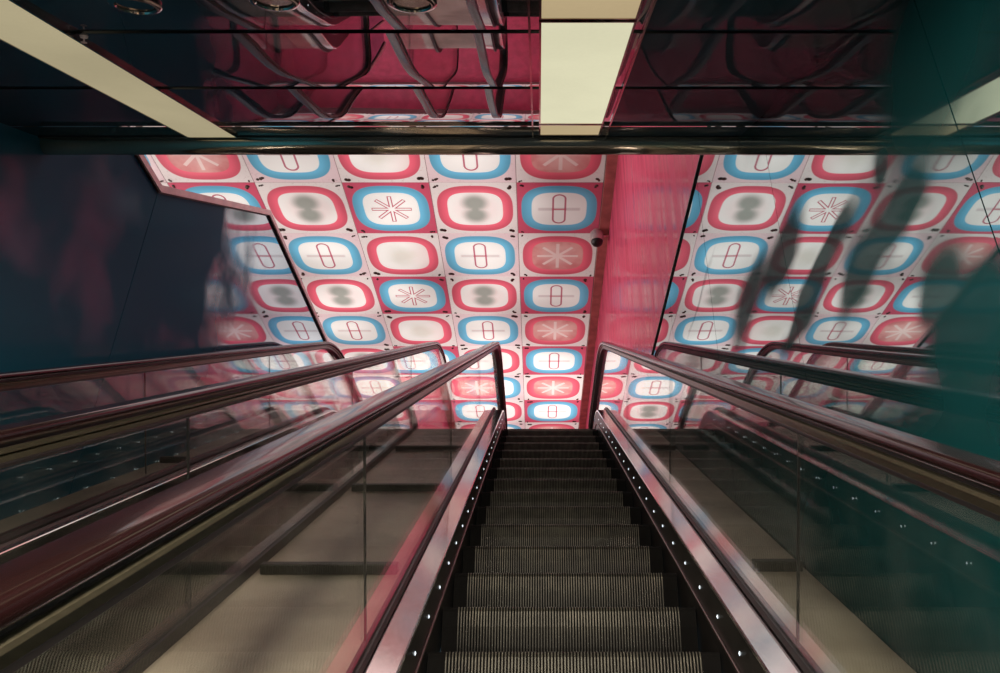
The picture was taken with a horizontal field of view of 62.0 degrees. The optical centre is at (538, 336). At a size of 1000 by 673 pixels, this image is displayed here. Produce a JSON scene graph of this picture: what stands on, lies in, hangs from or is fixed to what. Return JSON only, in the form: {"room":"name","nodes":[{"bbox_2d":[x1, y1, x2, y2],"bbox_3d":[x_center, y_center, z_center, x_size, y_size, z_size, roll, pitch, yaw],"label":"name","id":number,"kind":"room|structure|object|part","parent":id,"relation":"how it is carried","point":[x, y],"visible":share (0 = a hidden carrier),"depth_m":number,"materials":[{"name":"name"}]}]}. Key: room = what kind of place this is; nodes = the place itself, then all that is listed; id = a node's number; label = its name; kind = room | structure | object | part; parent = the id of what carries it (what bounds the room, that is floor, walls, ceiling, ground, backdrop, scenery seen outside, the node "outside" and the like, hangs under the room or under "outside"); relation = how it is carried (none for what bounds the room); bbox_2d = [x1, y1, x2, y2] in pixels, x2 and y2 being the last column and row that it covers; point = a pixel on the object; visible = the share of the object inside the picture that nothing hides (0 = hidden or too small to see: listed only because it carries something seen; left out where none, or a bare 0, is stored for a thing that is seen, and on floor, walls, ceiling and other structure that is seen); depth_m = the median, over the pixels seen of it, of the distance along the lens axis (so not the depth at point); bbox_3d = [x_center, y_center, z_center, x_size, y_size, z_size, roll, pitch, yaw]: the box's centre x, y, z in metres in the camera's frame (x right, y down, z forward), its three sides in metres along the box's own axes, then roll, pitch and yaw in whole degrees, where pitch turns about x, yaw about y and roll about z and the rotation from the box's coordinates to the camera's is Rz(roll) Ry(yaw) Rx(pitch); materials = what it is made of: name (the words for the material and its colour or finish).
{"room":"metro station","nodes":[
{"label":"metro station","id":0,"kind":"room"},
{"bbox_2d":[0,123,351,519],"bbox_3d":[-2.790,2.037,5.173,0.180,8.707,17.000,0,-30,0],"label":"wall","id":1,"kind":"structure","parent":0,"point":[98,265],"depth_m":5.42,"materials":[{"name":"blue paint"}]},
{"bbox_3d":[-2.715,0.184,2.751,0.030,3.969,1.741,0,-30,0],"label":"wall panel","id":2,"kind":"part","parent":1,"relation":"part of","materials":[{"name":"black glass"}]},
{"bbox_3d":[-2.715,0.203,4.458,0.030,3.545,1.237,0,-30,0],"label":"wall panel","id":3,"kind":"part","parent":1,"relation":"part of","materials":[{"name":"glass"}]},
{"bbox_3d":[-2.715,0.098,6.377,0.030,4.145,1.968,0,-30,0],"label":"wall panel","id":4,"kind":"part","parent":1,"relation":"part of","materials":[{"name":"glass"}]},
{"bbox_2d":[117,126,355,404],"bbox_3d":[-2.768,0.438,9.811,0.185,1.410,10.553,0,-30,0],"label":"trim","id":5,"kind":"structure","parent":1,"relation":"attached to","point":[160,189],"depth_m":7.36,"materials":[{"name":"metal"}]},
{"bbox_3d":[-2.715,1.930,10.750,0.030,2.962,7.438,0,-30,0],"label":"wall panel","id":6,"kind":"part","parent":1,"relation":"part of","materials":[{"name":"blue paint"}]},
{"bbox_2d":[151,126,606,428],"bbox_3d":[-3.910,-1.231,13.743,10.180,0.085,16.600,0,-30,0],"label":"ceiling","id":7,"kind":"structure","parent":0,"point":[516,182],"depth_m":11.94,"materials":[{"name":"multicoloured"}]},
{"bbox_2d":[127,126,165,181],"bbox_3d":[-5.950,-2.497,11.356,1.238,0.030,1.188,0,-30,0],"label":"panel","id":8,"kind":"object","parent":7,"relation":"attached to","point":[149,158],"visible":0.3,"depth_m":11.60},
{"bbox_2d":[134,126,253,181],"bbox_3d":[-4.700,-2.497,11.356,1.238,0.030,1.188,0,-30,0],"label":"panel","id":9,"kind":"object","parent":7,"relation":"attached to","point":[174,168],"visible":0.56,"depth_m":11.62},
{"bbox_2d":[168,183,265,208],"bbox_3d":[-4.700,-1.898,12.396,1.238,0.030,1.188,0,-30,0],"label":"panel","id":10,"kind":"object","parent":7,"relation":"attached to","point":[244,193],"visible":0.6,"depth_m":12.03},
{"bbox_2d":[233,126,340,181],"bbox_3d":[-3.450,-2.497,11.356,1.238,0.030,1.188,0,-30,0],"label":"panel","id":11,"kind":"object","parent":7,"relation":"attached to","point":[262,168],"visible":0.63,"depth_m":11.60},
{"bbox_2d":[255,183,356,232],"bbox_3d":[-3.450,-1.898,12.396,1.238,0.030,1.188,0,-30,0],"label":"panel","id":12,"kind":"object","parent":7,"relation":"attached to","point":[295,207],"visible":0.98,"depth_m":12.34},
{"bbox_2d":[281,233,369,276],"bbox_3d":[-3.450,-1.300,13.437,1.238,0.030,1.188,0,-30,0],"label":"panel","id":13,"kind":"object","parent":7,"relation":"attached to","point":[312,254],"visible":0.98,"depth_m":13.40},
{"bbox_2d":[301,277,381,313],"bbox_3d":[-3.450,-0.702,14.477,1.238,0.030,1.188,0,-30,0],"label":"panel","id":14,"kind":"object","parent":7,"relation":"attached to","point":[328,295],"visible":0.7,"depth_m":14.46,"materials":[{"name":"plastic"}]},
{"bbox_2d":[317,314,391,345],"bbox_3d":[-3.450,-0.104,15.517,1.238,0.030,1.188,0,-30,0],"label":"panel","id":15,"kind":"object","parent":7,"relation":"attached to","point":[340,329],"visible":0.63,"depth_m":15.47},
{"bbox_2d":[337,346,400,374],"bbox_3d":[-3.450,0.494,16.557,1.238,0.030,1.188,0,-30,0],"label":"panel","id":16,"kind":"object","parent":7,"relation":"attached to","point":[392,367],"visible":0.44,"depth_m":16.61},
{"bbox_2d":[325,126,427,181],"bbox_3d":[-2.200,-2.497,11.356,1.238,0.030,1.188,0,-30,0],"label":"panel","id":17,"kind":"object","parent":7,"relation":"attached to","point":[351,168],"visible":0.58,"depth_m":11.60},
{"bbox_2d":[353,375,403,399],"bbox_3d":[-3.450,1.093,17.598,1.238,0.030,1.188,0,-30,0],"label":"panel","id":18,"kind":"object","parent":7,"relation":"attached to","point":[368,386],"visible":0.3,"depth_m":17.42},
{"bbox_2d":[342,183,436,232],"bbox_3d":[-2.200,-1.898,12.396,1.238,0.030,1.188,0,-30,0],"label":"panel","id":19,"kind":"object","parent":7,"relation":"attached to","point":[374,207],"visible":1,"depth_m":12.36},
{"bbox_2d":[378,422,410,428],"bbox_3d":[-3.450,2.289,19.678,1.238,0.030,1.188,0,-30,0],"label":"panel","id":20,"kind":"object","parent":7,"relation":"attached to","point":[389,425],"visible":0.02,"depth_m":19.30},
{"bbox_2d":[358,233,444,276],"bbox_3d":[-2.200,-1.300,13.437,1.238,0.030,1.188,0,-30,0],"label":"panel","id":21,"kind":"object","parent":7,"relation":"attached to","point":[386,254],"visible":1,"depth_m":13.40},
{"bbox_2d":[388,407,414,421],"bbox_3d":[-3.450,1.691,18.638,1.238,0.030,1.188,0,-30,0],"label":"panel","id":22,"kind":"object","parent":7,"relation":"attached to","point":[405,416],"visible":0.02,"depth_m":18.91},
{"bbox_2d":[372,277,450,313],"bbox_3d":[-2.200,-0.702,14.477,1.238,0.030,1.188,0,-30,0],"label":"panel","id":23,"kind":"object","parent":7,"relation":"attached to","point":[396,295],"visible":1,"depth_m":14.46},
{"bbox_2d":[402,375,428,399],"bbox_3d":[-2.200,1.093,17.598,1.238,0.030,1.188,0,-30,0],"label":"panel","id":24,"kind":"object","parent":7,"relation":"attached to","point":[405,377],"visible":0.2,"depth_m":17.22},
{"bbox_2d":[383,314,456,345],"bbox_3d":[-2.200,-0.104,15.517,1.238,0.030,1.188,0,-30,0],"label":"panel","id":25,"kind":"object","parent":7,"relation":"attached to","point":[403,329],"visible":1,"depth_m":15.47,"materials":[{"name":"plastic"}]},
{"bbox_2d":[412,400,428,417],"bbox_3d":[-2.200,1.691,18.638,1.238,0.030,1.188,0,-30,0],"label":"panel","id":26,"kind":"object","parent":7,"relation":"attached to","point":[421,406],"visible":0.02,"depth_m":18.45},
{"bbox_2d":[393,346,458,374],"bbox_3d":[-2.200,0.494,16.557,1.238,0.030,1.188,0,-30,0],"label":"panel","id":27,"kind":"object","parent":7,"relation":"attached to","point":[420,362],"visible":0.56,"depth_m":16.53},
{"bbox_2d":[420,126,515,181],"bbox_3d":[-0.950,-2.497,11.356,1.238,0.030,1.188,0,-30,0],"label":"panel","id":28,"kind":"object","parent":7,"relation":"attached to","point":[440,168],"visible":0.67,"depth_m":11.60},
{"bbox_2d":[430,183,517,232],"bbox_3d":[-0.950,-1.898,12.396,1.238,0.030,1.188,0,-30,0],"label":"panel","id":29,"kind":"object","parent":7,"relation":"attached to","point":[458,207],"visible":1,"depth_m":12.36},
{"bbox_2d":[438,233,518,276],"bbox_3d":[-0.950,-1.300,13.437,1.238,0.030,1.188,0,-30,0],"label":"panel","id":30,"kind":"object","parent":7,"relation":"attached to","point":[463,254],"visible":1,"depth_m":13.40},
{"bbox_2d":[446,277,520,313],"bbox_3d":[-0.950,-0.702,14.477,1.238,0.030,1.188,0,-30,0],"label":"panel","id":31,"kind":"object","parent":7,"relation":"attached to","point":[467,295],"visible":1,"depth_m":14.46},
{"bbox_2d":[452,314,521,345],"bbox_3d":[-0.950,-0.104,15.517,1.238,0.030,1.188,0,-30,0],"label":"panel","id":32,"kind":"object","parent":7,"relation":"attached to","point":[470,329],"visible":1,"depth_m":15.47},
{"bbox_2d":[458,346,522,374],"bbox_3d":[-0.950,0.494,16.557,1.238,0.030,1.188,0,-30,0],"label":"panel","id":33,"kind":"object","parent":7,"relation":"attached to","point":[511,355],"visible":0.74,"depth_m":16.39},
{"bbox_2d":[504,375,523,399],"bbox_3d":[-0.950,1.093,17.598,1.238,0.030,1.188,0,-30,0],"label":"panel","id":34,"kind":"object","parent":7,"relation":"attached to","point":[513,384],"visible":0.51,"depth_m":17.58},
{"bbox_2d":[506,400,524,421],"bbox_3d":[-0.950,1.691,18.638,1.238,0.030,1.188,0,-30,0],"label":"panel","id":35,"kind":"object","parent":7,"relation":"attached to","point":[515,408],"visible":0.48,"depth_m":18.58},
{"bbox_2d":[507,422,524,428],"bbox_3d":[-0.950,2.289,19.678,1.238,0.030,1.188,0,-30,0],"label":"panel","id":36,"kind":"object","parent":7,"relation":"attached to","point":[511,425],"visible":0.23,"depth_m":19.30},
{"bbox_2d":[525,422,578,428],"bbox_3d":[0.300,2.289,19.678,1.238,0.030,1.188,0,-30,0],"label":"panel","id":37,"kind":"object","parent":7,"relation":"attached to","point":[530,425],"visible":0.48,"depth_m":19.30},
{"bbox_2d":[524,400,580,422],"bbox_3d":[0.300,1.691,18.638,1.238,0.030,1.188,0,-30,0],"label":"panel","id":38,"kind":"object","parent":7,"relation":"attached to","point":[535,410],"visible":1,"depth_m":18.58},
{"bbox_2d":[524,375,583,399],"bbox_3d":[0.300,1.093,17.598,1.238,0.030,1.188,0,-30,0],"label":"panel","id":39,"kind":"object","parent":7,"relation":"attached to","point":[536,387],"visible":1,"depth_m":17.58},
{"bbox_2d":[523,346,586,374],"bbox_3d":[0.300,0.494,16.557,1.238,0.030,1.188,0,-30,0],"label":"panel","id":40,"kind":"object","parent":7,"relation":"attached to","point":[537,360],"visible":1,"depth_m":16.53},
{"bbox_2d":[521,314,589,345],"bbox_3d":[0.300,-0.104,15.517,1.238,0.030,1.188,0,-30,0],"label":"panel","id":41,"kind":"object","parent":7,"relation":"attached to","point":[537,329],"visible":1,"depth_m":15.47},
{"bbox_2d":[520,277,593,313],"bbox_3d":[0.300,-0.702,14.477,1.238,0.030,1.188,0,-30,0],"label":"panel","id":42,"kind":"object","parent":7,"relation":"attached to","point":[539,295],"visible":1,"depth_m":14.46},
{"bbox_2d":[519,233,596,276],"bbox_3d":[0.300,-1.300,13.437,1.238,0.030,1.188,0,-30,0],"label":"panel","id":43,"kind":"object","parent":7,"relation":"attached to","point":[540,254],"visible":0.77,"depth_m":13.43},
{"bbox_2d":[517,183,602,232],"bbox_3d":[0.300,-1.898,12.396,1.238,0.030,1.188,0,-30,0],"label":"panel","id":44,"kind":"object","parent":7,"relation":"attached to","point":[542,207],"visible":0.84,"depth_m":12.36,"materials":[{"name":"plastic"}]},
{"bbox_2d":[515,126,607,181],"bbox_3d":[0.300,-2.497,11.356,1.238,0.030,1.188,0,-30,0],"label":"panel","id":45,"kind":"object","parent":7,"relation":"attached to","point":[529,168],"visible":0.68,"depth_m":11.62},
{"bbox_2d":[0,0,886,138],"bbox_3d":[-0.810,-1.127,0.497,3.980,4.204,6.964,0,-30,0],"label":"ceiling","id":46,"kind":"structure","parent":0,"point":[234,62],"depth_m":3.23,"materials":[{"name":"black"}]},
{"bbox_2d":[79,35,87,43],"bbox_3d":[-1.583,-1.038,2.889,0.028,0.036,0.032,-10,-31,17],"label":"sprinkler","id":47,"kind":"object","parent":46,"relation":"attached to","point":[83,37],"visible":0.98,"depth_m":2.88,"materials":[{"name":"grey metal"}]},
{"bbox_2d":[0,0,237,137],"bbox_3d":[-1.745,-1.047,2.510,0.270,2.025,3.331,0,-30,0],"label":"ceiling light","id":48,"kind":"object","parent":46,"relation":"attached to","point":[23,28],"visible":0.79,"depth_m":3.25,"materials":[{"name":"frosted glass"},{"name":"plastic"}]},
{"bbox_3d":[-1.876,-1.047,2.510,0.008,2.025,3.331,0,-30,0],"label":"frame","id":49,"kind":"part","parent":48,"relation":"part of","materials":[{"name":"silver metal"}]},
{"bbox_3d":[-1.745,-1.084,4.436,0.254,0.041,0.029,0,-30,0],"label":"frame","id":50,"kind":"part","parent":48,"relation":"part of","materials":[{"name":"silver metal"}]},
{"bbox_2d":[107,0,161,15],"bbox_3d":[-1.263,-1.045,2.594,0.155,0.102,0.144,-3,-30,5],"label":"recessed light","id":51,"kind":"object","parent":46,"relation":"in","point":[135,7],"visible":0.98,"depth_m":2.60,"materials":[{"name":"silver metal"}]},
{"bbox_3d":[-1.367,-1.055,3.205,2.665,0.358,0.585,0,-30,0],"label":"polished panel","id":52,"kind":"part","parent":46,"relation":"part of","materials":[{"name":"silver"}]},
{"bbox_3d":[-1.367,-1.066,3.895,2.665,0.356,0.587,0,-30,0],"label":"polished panel","id":53,"kind":"part","parent":46,"relation":"part of","materials":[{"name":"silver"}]},
{"bbox_3d":[-1.367,-1.075,4.360,2.665,0.124,0.201,0,-30,0],"label":"polished panel","id":54,"kind":"part","parent":46,"relation":"part of","materials":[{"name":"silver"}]},
{"bbox_2d":[248,0,299,11],"bbox_3d":[-0.818,-1.045,2.561,0.155,0.102,0.144,-3,-30,5],"label":"recessed light","id":55,"kind":"object","parent":46,"relation":"in","point":[270,5],"visible":1,"depth_m":2.59,"materials":[{"name":"silver metal"}]},
{"bbox_3d":[-1.367,-1.042,2.515,2.665,0.359,0.585,0,-30,0],"label":"polished panel","id":56,"kind":"part","parent":46,"relation":"part of","materials":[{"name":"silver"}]},
{"bbox_2d":[387,0,436,13],"bbox_3d":[-0.395,-1.045,2.577,0.155,0.102,0.144,-3,-30,5],"label":"recessed light","id":57,"kind":"object","parent":46,"relation":"in","point":[405,6],"visible":1,"depth_m":2.60,"materials":[{"name":"silver metal"}]},
{"bbox_3d":[0.163,-1.075,4.360,0.385,0.124,0.201,0,-30,0],"label":"polished panel","id":58,"kind":"part","parent":46,"relation":"part of","materials":[{"name":"blue"}]},
{"bbox_2d":[539,124,602,134],"bbox_3d":[0.160,-1.081,4.265,0.320,0.155,0.219,0,-30,0],"label":"ceiling light","id":59,"kind":"object","parent":46,"relation":"attached to","point":[544,129],"visible":0.69,"depth_m":4.26,"materials":[{"name":"white plastic"}]},
{"bbox_3d":[0.160,-1.083,4.376,0.304,0.041,0.029,0,-30,0],"label":"frame","id":60,"kind":"part","parent":59,"relation":"part of","materials":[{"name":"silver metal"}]},
{"bbox_3d":[0.160,-1.078,4.154,0.304,0.041,0.029,0,-30,0],"label":"frame","id":61,"kind":"part","parent":59,"relation":"part of","materials":[{"name":"silver metal"}]},
{"bbox_2d":[541,126,600,133],"bbox_3d":[0.160,-1.082,4.265,0.304,0.144,0.204,0,-30,0],"label":"diffuser","id":62,"kind":"object","parent":59,"relation":"attached to","point":[544,129],"depth_m":4.26,"materials":[{"name":"beige plastic"}]},
{"bbox_3d":[0.163,-1.066,3.895,0.385,0.356,0.587,0,-30,0],"label":"polished panel","id":63,"kind":"part","parent":46,"relation":"part of","materials":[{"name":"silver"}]},
{"bbox_3d":[0.163,-1.055,3.205,0.385,0.358,0.585,0,-30,0],"label":"polished panel","id":64,"kind":"part","parent":46,"relation":"part of","materials":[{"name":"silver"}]},
{"bbox_2d":[539,20,636,123],"bbox_3d":[0.160,-1.064,3.423,0.320,0.766,1.235,0,-30,0],"label":"ceiling light","id":65,"kind":"object","parent":46,"relation":"attached to","point":[581,62],"visible":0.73,"depth_m":3.20,"materials":[{"name":"frosted glass"},{"name":"plastic"}]},
{"bbox_3d":[0.004,-1.064,3.423,0.008,0.766,1.235,0,-30,0],"label":"frame","id":66,"kind":"part","parent":65,"relation":"part of","materials":[{"name":"silver metal"}]},
{"bbox_3d":[0.160,-1.078,4.126,0.304,0.041,0.029,0,-30,0],"label":"frame","id":67,"kind":"part","parent":65,"relation":"part of","materials":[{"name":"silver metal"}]},
{"bbox_3d":[0.160,-1.051,2.719,0.304,0.041,0.029,0,-30,0],"label":"frame","id":68,"kind":"part","parent":65,"relation":"part of","materials":[{"name":"silver metal"}]},
{"bbox_3d":[0.316,-1.064,3.423,0.008,0.766,1.235,0,-30,0],"label":"frame","id":69,"kind":"part","parent":65,"relation":"part of","materials":[{"name":"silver metal"}]},
{"bbox_2d":[539,0,643,19],"bbox_3d":[0.160,-1.037,1.998,0.320,0.755,1.218,0,-30,0],"label":"ceiling light","id":70,"kind":"object","parent":46,"relation":"attached to","point":[548,9],"visible":0.97,"depth_m":2.62,"materials":[{"name":"white plastic"}]},
{"bbox_3d":[0.004,-1.037,1.998,0.008,0.755,1.218,0,-30,0],"label":"frame","id":71,"kind":"part","parent":70,"relation":"part of","materials":[{"name":"silver metal"}]},
{"bbox_3d":[0.160,-1.050,2.691,0.304,0.041,0.029,0,-30,0],"label":"frame","id":72,"kind":"part","parent":70,"relation":"part of","materials":[{"name":"silver metal"}]},
{"bbox_3d":[0.316,-1.037,1.998,0.008,0.755,1.218,0,-30,0],"label":"frame","id":73,"kind":"part","parent":70,"relation":"part of","materials":[{"name":"silver metal"}]},
{"bbox_3d":[0.163,-1.042,2.515,0.385,0.359,0.585,0,-30,0],"label":"polished panel","id":74,"kind":"part","parent":46,"relation":"part of","materials":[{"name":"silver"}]},
{"bbox_3d":[0.720,-1.075,4.360,0.720,0.124,0.201,0,-30,0],"label":"polished panel","id":75,"kind":"part","parent":46,"relation":"part of","materials":[{"name":"blue"}]},
{"bbox_3d":[0.720,-1.066,3.895,0.720,0.356,0.587,0,-30,0],"label":"polished panel","id":76,"kind":"part","parent":46,"relation":"part of","materials":[{"name":"blue"}]},
{"bbox_3d":[0.720,-1.055,3.205,0.720,0.358,0.585,0,-30,0],"label":"polished panel","id":77,"kind":"part","parent":46,"relation":"part of","materials":[{"name":"blue"}]},
{"bbox_3d":[0.720,-1.042,2.515,0.720,0.359,0.585,0,-30,0],"label":"polished panel","id":78,"kind":"part","parent":46,"relation":"part of","materials":[{"name":"blue"}]},
{"bbox_2d":[585,0,999,672],"bbox_3d":[1.169,2.231,8.292,0.182,11.481,22.600,0,-30,0],"label":"wall","id":79,"kind":"structure","parent":0,"point":[845,259],"depth_m":2.81,"materials":[{"name":"teal paint"}]},
{"bbox_2d":[38,136,738,154],"bbox_3d":[-0.810,-1.064,4.526,3.774,0.130,0.123,0,-30,0],"label":"trim","id":80,"kind":"structure","parent":79,"relation":"attached to","point":[49,145],"depth_m":4.49,"materials":[{"name":"brown metal"}]},
{"bbox_2d":[590,228,608,246],"bbox_3d":[0.931,-1.515,12.766,0.292,0.298,0.210,0,-30,0],"label":"dome camera","id":81,"kind":"object","parent":79,"relation":"attached to","point":[597,236],"visible":1,"depth_m":12.69,"materials":[{"name":"white plastic"}]},
{"bbox_2d":[579,126,621,428],"bbox_3d":[1.005,-0.922,14.084,0.150,0.080,15.500,0,-30,0],"label":"trim","id":82,"kind":"structure","parent":79,"relation":"attached to","point":[611,160],"depth_m":13.92,"materials":[{"name":"red metal"}]},
{"bbox_3d":[1.090,1.174,8.427,0.020,1.198,1.394,0,-30,0],"label":"wall panel","id":83,"kind":"part","parent":79,"relation":"part of","materials":[{"name":"tile"}]},
{"bbox_3d":[1.090,0.841,7.003,0.021,2.039,1.394,0,-30,0],"label":"wall panel","id":84,"kind":"part","parent":79,"relation":"part of","materials":[{"name":"tile"}]},
{"bbox_2d":[651,126,708,354],"bbox_3d":[1.084,2.423,11.813,0.032,0.011,16.103,0,-30,0],"label":"trim","id":85,"kind":"structure","parent":79,"relation":"attached to","point":[700,156],"depth_m":6.37,"materials":[{"name":"black metal"}]},
{"bbox_3d":[1.090,0.507,5.580,0.020,2.880,1.394,0,-30,0],"label":"wall panel","id":86,"kind":"part","parent":79,"relation":"part of","materials":[{"name":"teal paint"}]},
{"bbox_3d":[1.090,0.170,4.363,0.020,3.509,1.040,0,-30,0],"label":"wall panel","id":87,"kind":"part","parent":79,"relation":"part of","materials":[{"name":"teal paint"}]},
{"bbox_3d":[1.090,0.169,3.560,0.020,3.136,0.354,0,-30,0],"label":"wall panel","id":88,"kind":"part","parent":79,"relation":"part of","materials":[{"name":"glass"}]},
{"bbox_3d":[1.090,0.180,2.538,0.022,3.781,1.394,0,-30,0],"label":"wall panel","id":89,"kind":"part","parent":79,"relation":"part of","materials":[{"name":"glass"}]},
{"bbox_3d":[1.090,0.211,0.905,0.021,3.781,1.394,0,-30,0],"label":"wall panel","id":90,"kind":"part","parent":79,"relation":"part of","materials":[{"name":"teal glass"}]},
{"bbox_3d":[-0.805,4.067,14.590,3.830,0.200,9.850,0,-30,0],"label":"floor","id":91,"kind":"structure","parent":0,"visible":0},
{"bbox_2d":[0,342,446,672],"bbox_3d":[-1.780,1.207,4.982,1.304,6.734,12.173,0,-30,0],"label":"escalator","id":92,"kind":"object","parent":91,"relation":"on","point":[131,635],"visible":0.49,"depth_m":3.87,"materials":[{"name":"metal"}]},
{"bbox_2d":[0,410,310,532],"bbox_3d":[-2.566,1.121,4.304,0.264,5.727,10.121,0,-30,0],"label":"deck","id":93,"kind":"object","parent":92,"relation":"attached to","point":[21,518],"visible":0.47,"depth_m":5.22,"materials":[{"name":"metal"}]},
{"bbox_3d":[-2.320,1.542,4.785,0.020,5.957,11.366,0,-30,0],"label":"skirt panel","id":94,"kind":"part","parent":92,"relation":"part of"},
{"bbox_3d":[-2.390,0.803,5.214,0.080,5.802,12.173,0,-30,0],"label":"handrail","id":95,"kind":"part","parent":92,"relation":"part of","materials":[{"name":"rubber"}]},
{"bbox_3d":[-1.170,0.803,5.214,0.080,5.802,12.173,0,-30,0],"label":"handrail","id":96,"kind":"part","parent":92,"relation":"part of","materials":[{"name":"rubber"}]},
{"bbox_3d":[-1.145,0.927,9.346,0.010,1.751,4.071,0,-30,0],"label":"glass panel","id":97,"kind":"part","parent":92,"relation":"part of","materials":[{"name":"clear glass"}]},
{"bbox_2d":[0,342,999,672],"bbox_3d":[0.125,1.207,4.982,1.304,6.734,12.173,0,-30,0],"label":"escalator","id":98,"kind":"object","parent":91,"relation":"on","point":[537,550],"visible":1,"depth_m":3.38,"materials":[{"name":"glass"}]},
{"bbox_3d":[-0.485,0.803,5.214,0.080,5.802,12.173,0,-30,0],"label":"handrail","id":99,"kind":"part","parent":98,"relation":"part of","materials":[{"name":"rubber"}]},
{"bbox_2d":[143,420,427,672],"bbox_3d":[-0.828,1.121,4.304,0.598,5.727,10.121,0,-30,0],"label":"glass balustrade","id":100,"kind":"object","parent":98,"relation":"attached to","point":[302,611],"visible":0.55,"depth_m":3.06,"materials":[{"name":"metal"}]},
{"bbox_3d":[-0.510,0.578,3.622,0.010,1.809,2.387,0,-30,0],"label":"glass panel","id":101,"kind":"part","parent":98,"relation":"part of","materials":[{"name":"clear glass"}]},
{"bbox_3d":[-0.415,1.542,4.785,0.020,5.957,11.366,0,-30,0],"label":"skirt panel","id":102,"kind":"part","parent":98,"relation":"part of","materials":[{"name":"silver metal"}]},
{"bbox_3d":[-0.510,0.533,5.986,0.010,1.794,2.362,0,-30,0],"label":"glass panel","id":103,"kind":"part","parent":98,"relation":"part of","materials":[{"name":"clear glass"}]},
{"bbox_3d":[-0.510,0.929,9.206,0.010,1.896,4.311,0,-30,0],"label":"glass panel","id":104,"kind":"part","parent":98,"relation":"part of","materials":[{"name":"clear glass"}]},
{"bbox_3d":[0.760,0.929,9.206,0.010,1.896,4.311,0,-30,0],"label":"glass panel","id":105,"kind":"part","parent":98,"relation":"part of","materials":[{"name":"clear glass"}]},
{"bbox_3d":[0.760,0.533,5.986,0.010,1.794,2.362,0,-30,0],"label":"glass panel","id":106,"kind":"part","parent":98,"relation":"part of","materials":[{"name":"clear glass"}]},
{"bbox_3d":[0.665,1.542,4.785,0.020,5.957,11.366,0,-30,0],"label":"skirt panel","id":107,"kind":"part","parent":98,"relation":"part of","materials":[{"name":"silver metal"}]},
{"bbox_2d":[650,425,915,672],"bbox_3d":[0.925,1.121,4.304,0.294,5.727,10.121,0,-30,0],"label":"glass balustrade","id":108,"kind":"object","parent":98,"relation":"attached to","point":[830,633],"visible":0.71,"depth_m":3.18,"materials":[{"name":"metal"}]},
{"bbox_3d":[0.735,0.803,5.214,0.080,5.802,12.173,0,-30,0],"label":"handrail","id":109,"kind":"part","parent":98,"relation":"part of","materials":[{"name":"rubber"}]}
]}

